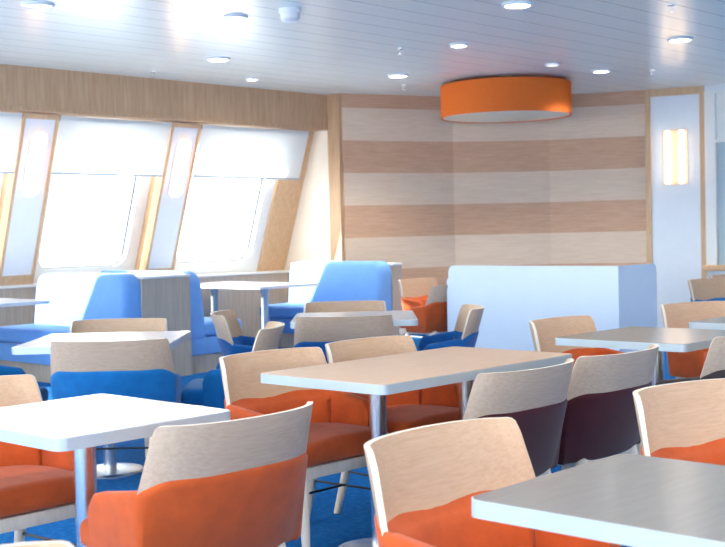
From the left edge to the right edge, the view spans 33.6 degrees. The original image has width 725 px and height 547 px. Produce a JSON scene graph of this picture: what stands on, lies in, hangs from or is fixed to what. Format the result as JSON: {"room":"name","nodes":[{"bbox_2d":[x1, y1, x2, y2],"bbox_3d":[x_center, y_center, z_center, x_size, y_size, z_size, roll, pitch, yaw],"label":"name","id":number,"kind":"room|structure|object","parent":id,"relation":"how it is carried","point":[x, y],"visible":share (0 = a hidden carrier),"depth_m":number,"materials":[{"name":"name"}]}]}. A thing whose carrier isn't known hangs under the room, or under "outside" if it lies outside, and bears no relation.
{"room":"ship interior","nodes":[
{"label":"ship interior","id":0,"kind":"room"},
{"bbox_2d":[0,273,289,336],"bbox_3d":[-5.546,0.666,10.338,0.200,0.800,13.500,1,3,43],"label":"wall","id":1,"kind":"structure","parent":0,"point":[246,303],"depth_m":14.48,"materials":[{"name":"grey wood"}]},
{"bbox_2d":[0,174,3,196],"bbox_3d":[-4.172,-0.707,11.585,0.751,1.730,1.410,1,3,43],"label":"window","id":2,"kind":"structure","parent":1,"relation":"in","point":[1,175],"depth_m":11.99,"materials":[{"name":"rubber"}]},
{"bbox_2d":[0,113,59,285],"bbox_3d":[-3.458,-0.728,12.155,0.860,1.700,0.422,1,3,43],"label":"wall panel","id":3,"kind":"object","parent":1,"relation":"attached to","point":[21,217],"depth_m":12.09,"materials":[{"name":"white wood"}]},
{"bbox_2d":[22,131,46,197],"bbox_3d":[-3.263,-1.086,11.961,0.280,0.650,0.180,1,3,43],"label":"lamp","id":4,"kind":"object","parent":1,"relation":"attached to","point":[34,162],"visible":1,"depth_m":11.93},
{"bbox_2d":[33,121,150,282],"bbox_3d":[-2.933,-0.782,12.916,0.751,1.730,1.410,1,3,43],"label":"window","id":5,"kind":"structure","parent":1,"relation":"in","point":[126,260],"depth_m":13.33,"materials":[{"name":"plastic"}]},
{"bbox_2d":[51,116,171,176],"bbox_3d":[-2.612,-1.319,12.587,0.217,0.580,1.410,1,3,43],"label":"roller blind","id":6,"kind":"object","parent":5,"relation":"attached to","point":[88,146],"visible":1,"depth_m":12.55,"materials":[{"name":"fabric"}]},
{"bbox_2d":[0,270,289,288],"bbox_3d":[-5.659,0.250,10.419,0.520,0.030,13.500,1,3,43],"label":"trim","id":7,"kind":"structure","parent":1,"relation":"on","point":[274,271],"depth_m":14.38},
{"bbox_2d":[135,122,201,270],"bbox_3d":[-2.218,-0.804,13.485,0.860,1.700,0.422,1,3,43],"label":"wall panel","id":8,"kind":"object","parent":1,"relation":"attached to","point":[164,215],"depth_m":13.42,"materials":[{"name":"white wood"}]},
{"bbox_2d":[168,138,190,197],"bbox_3d":[-2.023,-1.162,13.292,0.280,0.650,0.180,1,3,43],"label":"lamp","id":9,"kind":"object","parent":1,"relation":"attached to","point":[183,147],"visible":1,"depth_m":13.26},
{"bbox_2d":[174,129,275,274],"bbox_3d":[-1.672,-0.860,14.268,0.751,1.730,1.470,1,3,43],"label":"window","id":10,"kind":"structure","parent":1,"relation":"in","point":[248,262],"depth_m":14.71,"materials":[{"name":"plastic"}]},
{"bbox_2d":[192,125,308,179],"bbox_3d":[-1.281,-1.400,14.016,0.217,0.580,1.680,1,3,43],"label":"roller blind","id":11,"kind":"object","parent":10,"relation":"attached to","point":[230,152],"visible":1,"depth_m":13.97,"materials":[{"name":"fabric"}]},
{"bbox_2d":[238,130,330,269],"bbox_3d":[-0.935,-0.704,15.334,1.720,2.970,0.200,1,3,43],"label":"wall","id":12,"kind":"structure","parent":0,"point":[310,239],"depth_m":14.92,"materials":[{"name":"white paint"}]},
{"bbox_2d":[0,112,22,173],"bbox_3d":[-3.852,-1.243,11.256,0.217,0.580,1.410,1,3,43],"label":"roller blind","id":13,"kind":"object","parent":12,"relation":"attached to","point":[10,122],"visible":1,"depth_m":11.68,"materials":[{"name":"fabric"}]},
{"bbox_2d":[0,64,327,131],"bbox_3d":[-5.193,-1.683,9.861,0.495,0.430,13.480,1,3,43],"label":"trim","id":14,"kind":"structure","parent":12,"relation":"attached to","point":[23,89],"depth_m":12.72,"materials":[{"name":"brown wood"}]},
{"bbox_2d":[257,132,313,270],"bbox_3d":[-1.018,-0.884,14.963,0.800,1.700,0.440,1,3,43],"label":"trim","id":15,"kind":"structure","parent":12,"relation":"attached to","point":[286,193],"depth_m":14.94,"materials":[{"name":"brown wood"}]},
{"bbox_2d":[327,93,344,260],"bbox_3d":[-0.308,-0.694,14.620,0.190,2.970,0.070,1,3,43],"label":"trim","id":16,"kind":"structure","parent":12,"relation":"attached to","point":[334,109],"depth_m":14.56,"materials":[{"name":"brown wood"}]},
{"bbox_2d":[0,334,675,546],"bbox_3d":[1.583,1.099,6.112,18.400,0.100,17.400,1,3,43],"label":"floor","id":17,"kind":"structure","parent":0,"point":[328,528],"depth_m":5.68,"materials":[{"name":"blue carpet"}]},
{"bbox_2d":[0,365,47,400],"bbox_3d":[-2.049,0.728,6.528,0.561,0.790,0.645,-1,2,0],"label":"dining chair","id":18,"kind":"object","parent":17,"relation":"on","point":[4,370],"visible":0.2,"depth_m":6.79,"materials":[{"name":"blue fabric"}]},
{"bbox_2d":[39,387,47,400],"bbox_3d":[-1.969,0.690,6.527,0.400,0.103,0.532,-1,2,0],"label":"seat cushion","id":19,"kind":"object","parent":18,"relation":"on","point":[44,392],"depth_m":6.69,"materials":[{"name":"blue fabric"}]},
{"bbox_2d":[0,298,49,306],"bbox_3d":[-3.609,0.626,10.877,1.500,0.750,0.930,1,3,43],"label":"table","id":20,"kind":"object","parent":17,"relation":"on","point":[4,302],"visible":1,"depth_m":10.58,"materials":[{"name":"laminate"}]},
{"bbox_2d":[0,541,74,546],"bbox_3d":[-0.559,0.862,1.720,0.561,0.790,0.645,1,3,43],"label":"dining chair","id":21,"kind":"object","parent":17,"relation":"on","point":[36,543],"visible":1,"depth_m":2.03,"materials":[{"name":"brown wood"}]},
{"bbox_2d":[0,374,75,546],"bbox_3d":[-1.314,0.791,4.239,0.561,0.790,0.645,1,3,43],"label":"dining chair","id":22,"kind":"object","parent":17,"relation":"on","point":[37,485],"visible":0.49,"depth_m":4.17,"materials":[{"name":"brown wood"}]},
{"bbox_2d":[0,465,74,517],"bbox_3d":[-1.256,0.756,4.183,0.400,0.103,0.532,1,3,43],"label":"seat cushion","id":23,"kind":"object","parent":22,"relation":"on","point":[26,491],"depth_m":4.10,"materials":[{"name":"orange fabric"}]},
{"bbox_2d":[0,273,140,382],"bbox_3d":[-2.748,0.493,11.045,1.470,0.965,0.660,1,3,43],"label":"bench","id":24,"kind":"object","parent":17,"relation":"on","point":[72,296],"visible":0.4,"depth_m":11.03,"materials":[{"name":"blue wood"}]},
{"bbox_2d":[0,324,69,343],"bbox_3d":[-2.797,0.568,10.992,1.470,0.140,0.510,1,3,43],"label":"seat cushion","id":25,"kind":"object","parent":24,"relation":"on","point":[14,334],"depth_m":11.00,"materials":[{"name":"blue fabric"}]},
{"bbox_2d":[11,331,190,478],"bbox_3d":[-1.403,0.729,6.629,0.820,0.742,0.840,-1,2,0],"label":"cafe table","id":26,"kind":"object","parent":17,"relation":"on","point":[110,469],"visible":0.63,"depth_m":6.60,"materials":[{"name":"laminate"}]},
{"bbox_2d":[0,394,229,546],"bbox_3d":[-0.880,0.815,3.832,0.720,0.742,0.645,1,3,43],"label":"dining table","id":27,"kind":"object","parent":17,"relation":"on","point":[80,424],"visible":0.85,"depth_m":3.75,"materials":[{"name":"laminate"}]},
{"bbox_2d":[50,338,180,449],"bbox_3d":[-1.264,0.720,6.213,0.645,0.790,0.561,-1,2,0],"label":"dining chair","id":28,"kind":"object","parent":17,"relation":"on","point":[144,369],"visible":0.68,"depth_m":5.99,"materials":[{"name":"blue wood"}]},
{"bbox_2d":[69,318,167,456],"bbox_3d":[-1.504,0.687,7.303,0.645,0.790,0.561,-1,2,0],"label":"dining chair","id":29,"kind":"object","parent":17,"relation":"on","point":[118,324],"visible":0.16,"depth_m":7.52,"materials":[{"name":"brown wood"}]},
{"bbox_2d":[120,273,191,375],"bbox_3d":[-2.370,0.480,11.520,1.635,0.940,0.546,1,3,43],"label":"divider","id":30,"kind":"object","parent":17,"relation":"on","point":[167,296],"visible":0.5,"depth_m":11.03,"materials":[{"name":"grey wood"}]},
{"bbox_2d":[100,270,241,373],"bbox_3d":[-1.924,0.442,11.929,1.470,0.965,0.660,1,3,43],"label":"bench","id":31,"kind":"object","parent":17,"relation":"on","point":[206,351],"visible":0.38,"depth_m":11.31,"materials":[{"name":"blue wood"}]},
{"bbox_2d":[204,317,241,335],"bbox_3d":[-1.871,0.512,11.986,1.470,0.140,0.510,1,3,43],"label":"seat cushion","id":32,"kind":"object","parent":31,"relation":"on","point":[209,330],"depth_m":11.38,"materials":[{"name":"blue fabric"}]},
{"bbox_2d":[80,401,312,546],"bbox_3d":[-0.473,0.794,3.585,0.561,0.790,0.645,1,3,43],"label":"dining chair","id":33,"kind":"object","parent":17,"relation":"on","point":[237,482],"visible":1,"depth_m":3.36,"materials":[{"name":"orange fabric"}]},
{"bbox_2d":[80,517,89,546],"bbox_3d":[-0.533,0.758,3.639,0.400,0.103,0.532,1,3,43],"label":"seat cushion","id":34,"kind":"object","parent":33,"relation":"on","point":[84,529],"depth_m":3.55,"materials":[{"name":"orange fabric"}]},
{"bbox_2d":[181,321,284,408],"bbox_3d":[-0.709,0.688,6.748,0.561,0.790,0.645,-1,2,0],"label":"dining chair","id":35,"kind":"object","parent":17,"relation":"on","point":[208,391],"visible":0.35,"depth_m":6.47,"materials":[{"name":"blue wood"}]},
{"bbox_2d":[181,378,203,405],"bbox_3d":[-0.790,0.655,6.747,0.400,0.103,0.532,-1,2,0],"label":"seat cushion","id":36,"kind":"object","parent":35,"relation":"on","point":[192,393],"depth_m":6.49,"materials":[{"name":"blue fabric"}]},
{"bbox_2d":[210,310,279,355],"bbox_3d":[-0.711,0.647,7.927,0.561,0.790,0.645,-1,2,0],"label":"dining chair","id":37,"kind":"object","parent":17,"relation":"on","point":[231,340],"visible":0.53,"depth_m":7.71,"materials":[{"name":"brown wood"}]},
{"bbox_2d":[200,281,318,328],"bbox_3d":[-1.308,0.488,13.287,1.580,0.750,0.880,1,3,43],"label":"table","id":38,"kind":"object","parent":17,"relation":"on","point":[264,287],"visible":0.47,"depth_m":12.88,"materials":[{"name":"laminate"}]},
{"bbox_2d":[219,347,388,546],"bbox_3d":[-0.255,0.737,5.068,0.561,0.790,0.645,1,3,43],"label":"dining chair","id":39,"kind":"object","parent":17,"relation":"on","point":[339,423],"visible":0.53,"depth_m":5.15,"materials":[{"name":"brown wood"}]},
{"bbox_2d":[306,422,388,466],"bbox_3d":[-0.197,0.702,5.012,0.400,0.103,0.532,1,3,43],"label":"seat cushion","id":40,"kind":"object","parent":39,"relation":"on","point":[330,444],"depth_m":4.87,"materials":[{"name":"orange fabric"}]},
{"bbox_2d":[259,261,391,347],"bbox_3d":[-0.439,0.351,13.522,1.470,0.965,0.660,1,3,43],"label":"bench","id":41,"kind":"object","parent":17,"relation":"on","point":[337,280],"visible":0.53,"depth_m":13.54,"materials":[{"name":"blue fabric"}]},
{"bbox_2d":[259,303,304,317],"bbox_3d":[-0.488,0.427,13.470,1.470,0.140,0.510,1,3,43],"label":"seat cushion","id":42,"kind":"object","parent":41,"relation":"on","point":[282,310],"depth_m":13.54,"materials":[{"name":"blue fabric"}]},
{"bbox_2d":[293,315,394,363],"bbox_3d":[-0.105,0.646,7.542,0.645,0.790,0.561,-1,2,0],"label":"dining chair","id":43,"kind":"object","parent":17,"relation":"on","point":[309,331],"visible":0.25,"depth_m":7.30,"materials":[{"name":"brown wood"}]},
{"bbox_2d":[303,300,385,312],"bbox_3d":[-0.121,0.608,8.642,0.645,0.790,0.561,-1,2,0],"label":"dining chair","id":44,"kind":"object","parent":17,"relation":"on","point":[326,306],"visible":0.09,"depth_m":8.87,"materials":[{"name":"brown wood"}]},
{"bbox_2d":[291,263,402,335],"bbox_3d":[-0.194,0.346,13.855,1.635,0.940,0.156,1,3,43],"label":"divider","id":45,"kind":"object","parent":17,"relation":"on","point":[396,268],"visible":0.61,"depth_m":13.29,"materials":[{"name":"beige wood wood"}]},
{"bbox_2d":[290,310,417,327],"bbox_3d":[-0.045,0.651,7.928,0.800,0.742,0.880,-1,2,0],"label":"cafe table","id":46,"kind":"object","parent":17,"relation":"on","point":[404,317],"visible":0.38,"depth_m":7.99,"materials":[{"name":"laminate"}]},
{"bbox_2d":[325,335,458,513],"bbox_3d":[0.170,0.710,5.553,0.561,0.790,0.645,1,3,43],"label":"dining chair","id":47,"kind":"object","parent":17,"relation":"on","point":[438,404],"visible":0.21,"depth_m":5.66,"materials":[{"name":"orange fabric"}]},
{"bbox_2d":[387,404,458,433],"bbox_3d":[0.228,0.675,5.497,0.400,0.103,0.532,1,3,43],"label":"seat cushion","id":48,"kind":"object","parent":47,"relation":"on","point":[400,417],"depth_m":5.37,"materials":[{"name":"orange fabric"}]},
{"bbox_2d":[261,346,571,546],"bbox_3d":[0.263,0.746,5.044,0.680,0.742,1.260,1,3,43],"label":"dining table","id":49,"kind":"object","parent":17,"relation":"on","point":[379,377],"visible":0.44,"depth_m":4.82,"materials":[{"name":"beige laminate"}]},
{"bbox_2d":[398,278,437,337],"bbox_3d":[0.711,0.452,12.498,0.561,0.790,0.645,1,3,43],"label":"dining chair","id":50,"kind":"object","parent":17,"relation":"on","point":[414,292],"visible":0.34,"depth_m":12.63,"materials":[{"name":"brown wood"}]},
{"bbox_2d":[399,285,447,347],"bbox_3d":[0.717,0.493,11.345,0.561,0.790,0.645,1,3,43],"label":"dining chair","id":51,"kind":"object","parent":17,"relation":"on","point":[432,317],"visible":0.54,"depth_m":11.07,"materials":[{"name":"brown wood"}]},
{"bbox_2d":[418,304,483,350],"bbox_3d":[0.530,0.618,7.927,0.561,0.790,0.645,-1,2,0],"label":"dining chair","id":52,"kind":"object","parent":17,"relation":"on","point":[465,333],"visible":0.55,"depth_m":7.74,"materials":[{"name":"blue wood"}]},
{"bbox_2d":[364,417,620,546],"bbox_3d":[0.345,0.798,2.939,0.561,0.790,0.645,1,3,43],"label":"dining chair","id":53,"kind":"object","parent":17,"relation":"on","point":[424,480],"visible":0.8,"depth_m":3.11,"materials":[{"name":"brown wood"}]},
{"bbox_2d":[419,358,573,477],"bbox_3d":[0.494,0.736,4.609,0.561,0.790,0.645,1,3,43],"label":"dining chair","id":54,"kind":"object","parent":17,"relation":"on","point":[536,399],"visible":0.44,"depth_m":4.40,"materials":[{"name":"brown wood"}]},
{"bbox_2d":[447,264,656,352],"bbox_3d":[1.631,0.404,10.625,1.830,0.967,0.620,1,3,43],"label":"wall","id":55,"kind":"structure","parent":17,"relation":"on","point":[511,297],"depth_m":10.26,"materials":[{"name":"white paint"}]},
{"bbox_2d":[529,315,624,366],"bbox_3d":[1.247,0.648,6.591,0.561,0.790,0.645,1,3,43],"label":"dining chair","id":56,"kind":"object","parent":17,"relation":"on","point":[544,331],"visible":0.3,"depth_m":6.80,"materials":[{"name":"brown wood"}]},
{"bbox_2d":[471,454,724,546],"bbox_3d":[0.696,0.826,2.487,0.720,0.742,0.625,1,3,43],"label":"dining table","id":57,"kind":"object","parent":17,"relation":"on","point":[632,500],"visible":1,"depth_m":2.43,"materials":[{"name":"grey laminate"}]},
{"bbox_2d":[557,344,658,469],"bbox_3d":[0.937,0.709,5.084,0.561,0.790,0.645,1,3,43],"label":"dining chair","id":58,"kind":"object","parent":17,"relation":"on","point":[600,422],"visible":0.69,"depth_m":4.83,"materials":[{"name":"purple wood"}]},
{"bbox_2d":[555,326,724,385],"bbox_3d":[1.499,0.680,6.098,0.730,0.742,0.780,1,3,43],"label":"dining table","id":59,"kind":"object","parent":17,"relation":"on","point":[633,337],"visible":0.41,"depth_m":5.96,"materials":[{"name":"grey laminate"}]},
{"bbox_2d":[633,378,724,465],"bbox_3d":[1.174,0.753,3.667,0.645,0.790,0.561,-3,2,-33],"label":"dining chair","id":60,"kind":"object","parent":17,"relation":"on","point":[685,421],"visible":0.42,"depth_m":3.83,"materials":[{"name":"brown wood"}]},
{"bbox_2d":[636,337,724,454],"bbox_3d":[1.674,0.668,5.757,0.561,0.790,0.645,1,3,43],"label":"dining chair","id":61,"kind":"object","parent":17,"relation":"on","point":[714,365],"visible":0.27,"depth_m":5.43,"materials":[{"name":"brown wood"}]},
{"bbox_2d":[660,301,724,378],"bbox_3d":[2.240,0.589,7.611,0.645,0.790,0.561,-3,2,-31],"label":"dining chair","id":62,"kind":"object","parent":17,"relation":"on","point":[674,315],"visible":0.4,"depth_m":7.71,"materials":[{"name":"brown wood"}]},
{"bbox_2d":[703,351,707,365],"bbox_3d":[2.280,0.555,7.541,0.532,0.103,0.400,-3,2,-31],"label":"seat cushion","id":63,"kind":"object","parent":62,"relation":"on","point":[705,353],"depth_m":7.46,"materials":[{"name":"orange fabric"}]},
{"bbox_2d":[687,278,724,301],"bbox_3d":[3.300,0.447,10.935,0.645,0.790,0.561,-3,3,-39],"label":"dining chair","id":64,"kind":"object","parent":17,"relation":"on","point":[704,289],"visible":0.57,"depth_m":11.15,"materials":[{"name":"brown wood"}]},
{"bbox_2d":[689,316,724,329],"bbox_3d":[2.360,0.633,6.853,0.720,0.742,0.720,1,3,43],"label":"dining table","id":65,"kind":"object","parent":17,"relation":"on","point":[718,323],"visible":1,"depth_m":6.77,"materials":[{"name":"grey laminate"}]},
{"bbox_2d":[709,274,724,277],"bbox_3d":[3.732,0.408,11.735,0.645,0.790,0.561,-3,3,-39],"label":"dining chair","id":66,"kind":"object","parent":17,"relation":"on","point":[719,275],"visible":0.07,"depth_m":11.89,"materials":[{"name":"brown wood"}]},
{"bbox_2d":[0,0,724,96],"bbox_3d":[1.512,-1.959,6.004,18.400,0.120,17.400,1,3,43],"label":"ceiling","id":67,"kind":"structure","parent":0,"point":[334,46],"depth_m":10.56,"materials":[{"name":"white metal"}]},
{"bbox_2d":[20,1,54,9],"bbox_3d":[-2.313,-1.909,8.546,0.240,0.020,0.240,1,3,43],"label":"recessed light","id":68,"kind":"object","parent":67,"relation":"in","point":[39,5],"visible":1,"depth_m":8.52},
{"bbox_2d":[24,4,50,7],"bbox_3d":[-2.313,-1.912,8.545,0.192,0.006,0.192,1,3,43],"label":"diffuser","id":69,"kind":"object","parent":68,"relation":"attached to","point":[25,5],"depth_m":8.56,"materials":[{"name":"white plastic"}]},
{"bbox_2d":[206,57,230,61],"bbox_3d":[-1.368,-2.031,11.393,0.230,0.020,0.230,1,3,43],"label":"recessed light","id":70,"kind":"object","parent":67,"relation":"in","point":[211,59],"visible":1,"depth_m":11.37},
{"bbox_2d":[223,14,247,19],"bbox_3d":[-0.971,-1.963,9.193,0.190,0.020,0.190,1,3,43],"label":"recessed light","id":71,"kind":"object","parent":67,"relation":"in","point":[227,16],"visible":1,"depth_m":9.16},
{"bbox_2d":[227,17,244,18],"bbox_3d":[-0.971,-1.966,9.193,0.152,0.006,0.152,1,3,43],"label":"diffuser","id":72,"kind":"object","parent":71,"relation":"attached to","point":[227,17],"depth_m":9.22,"materials":[{"name":"white plastic"}]},
{"bbox_2d":[246,78,257,80],"bbox_3d":[-1.189,-2.090,12.919,0.130,0.020,0.130,1,3,43],"label":"recessed light","id":73,"kind":"object","parent":67,"relation":"in","point":[247,79],"visible":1,"depth_m":12.88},
{"bbox_2d":[279,7,300,22],"bbox_3d":[-0.540,-1.925,8.962,0.170,0.100,0.170,1,3,43],"label":"smoke detector","id":74,"kind":"object","parent":67,"relation":"attached to","point":[288,14],"visible":1,"depth_m":8.90,"materials":[{"name":"white plastic"}]},
{"bbox_2d":[387,74,408,77],"bbox_3d":[0.381,-2.126,12.918,0.230,0.020,0.230,1,3,43],"label":"recessed light","id":75,"kind":"object","parent":67,"relation":"in","point":[389,75],"visible":1,"depth_m":12.87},
{"bbox_2d":[449,43,467,47],"bbox_3d":[0.872,-2.066,10.877,0.170,0.020,0.170,1,3,43],"label":"recessed light","id":76,"kind":"object","parent":67,"relation":"in","point":[454,45],"visible":1,"depth_m":10.83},
{"bbox_2d":[440,77,571,122],"bbox_3d":[1.643,-1.996,13.774,1.490,0.400,1.490,1,3,43],"label":"lamp","id":77,"kind":"object","parent":67,"relation":"attached to","point":[499,99],"visible":1,"depth_m":13.18,"materials":[{"name":"fabric"}]},
{"bbox_2d":[442,111,569,121],"bbox_3d":[1.647,-1.807,13.781,1.462,0.006,1.462,1,3,43],"label":"diffuser","id":78,"kind":"object","parent":77,"relation":"attached to","point":[450,116],"depth_m":13.74,"materials":[{"name":"plastic"}]},
{"bbox_2d":[502,1,532,8],"bbox_3d":[1.159,-2.005,8.971,0.230,0.020,0.230,1,3,43],"label":"recessed light","id":79,"kind":"object","parent":67,"relation":"in","point":[514,4],"visible":1,"depth_m":8.94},
{"bbox_2d":[506,4,528,7],"bbox_3d":[1.159,-2.008,8.971,0.184,0.006,0.184,1,3,43],"label":"diffuser","id":80,"kind":"object","parent":79,"relation":"attached to","point":[507,5],"depth_m":8.99,"materials":[{"name":"white plastic"}]},
{"bbox_2d":[545,63,559,66],"bbox_3d":[1.952,-2.142,12.329,0.150,0.020,0.150,1,3,43],"label":"recessed light","id":81,"kind":"object","parent":67,"relation":"in","point":[548,64],"visible":1,"depth_m":12.30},
{"bbox_2d":[592,69,610,72],"bbox_3d":[2.573,-2.178,12.938,0.200,0.020,0.200,1,3,43],"label":"recessed light","id":82,"kind":"object","parent":67,"relation":"in","point":[599,70],"visible":1,"depth_m":12.88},
{"bbox_2d":[667,4,676,12],"bbox_3d":[2.364,-2.023,9.163,0.070,0.054,0.070,1,3,43],"label":"sprinkler","id":83,"kind":"object","parent":67,"relation":"attached to","point":[669,5],"visible":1,"depth_m":9.15,"materials":[{"name":"metal"}]},
{"bbox_2d":[667,37,692,42],"bbox_3d":[2.874,-2.112,10.855,0.230,0.020,0.230,1,3,43],"label":"recessed light","id":84,"kind":"object","parent":67,"relation":"in","point":[676,39],"visible":1,"depth_m":10.83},
{"bbox_2d":[672,39,687,41],"bbox_3d":[2.874,-2.115,10.855,0.184,0.006,0.184,1,3,43],"label":"diffuser","id":85,"kind":"object","parent":84,"relation":"attached to","point":[673,40],"depth_m":10.88,"materials":[{"name":"white plastic"}]},
{"bbox_2d":[341,90,646,334],"bbox_3d":[1.641,-0.756,15.102,3.913,2.970,0.687,-2,2,-6],"label":"wall","id":86,"kind":"structure","parent":0,"point":[426,193],"depth_m":15.13,"materials":[{"name":"brown wood"}]},
{"bbox_2d":[644,86,706,277],"bbox_3d":[3.873,-0.799,14.822,0.726,2.970,0.050,0,2,24],"label":"trim","id":87,"kind":"structure","parent":86,"relation":"attached to","point":[699,90],"depth_m":14.77,"materials":[{"name":"brown wood"}]},
{"bbox_2d":[650,94,701,326],"bbox_3d":[3.900,-0.801,14.881,0.686,2.970,0.120,0,2,24],"label":"wall panel","id":88,"kind":"object","parent":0,"point":[676,209],"visible":0.64,"depth_m":14.83,"materials":[{"name":"white paint"}]},
{"bbox_2d":[663,129,687,184],"bbox_3d":[3.844,-1.432,14.766,0.300,0.680,0.084,0,2,24],"label":"wall lamp","id":89,"kind":"object","parent":88,"relation":"attached to","point":[675,142],"visible":1,"depth_m":14.77,"materials":[{"name":"glass"}]},
{"bbox_2d":[704,84,724,277],"bbox_3d":[8.981,-0.760,10.331,12.950,2.970,0.200,1,3,43],"label":"wall","id":90,"kind":"structure","parent":0,"point":[717,86],"depth_m":14.55,"materials":[{"name":"white paint"}]},
{"bbox_2d":[703,265,724,270],"bbox_3d":[5.052,-0.062,13.881,2.330,0.070,0.140,1,3,43],"label":"trim","id":91,"kind":"structure","parent":90,"relation":"attached to","point":[705,267],"depth_m":14.53,"materials":[{"name":"brown wood"}]},
{"bbox_2d":[704,89,724,264],"bbox_3d":[5.064,-1.153,13.876,2.320,2.110,0.120,1,3,43],"label":"window","id":92,"kind":"structure","parent":90,"relation":"in","point":[714,101],"depth_m":14.56,"materials":[{"name":"clear glass"}]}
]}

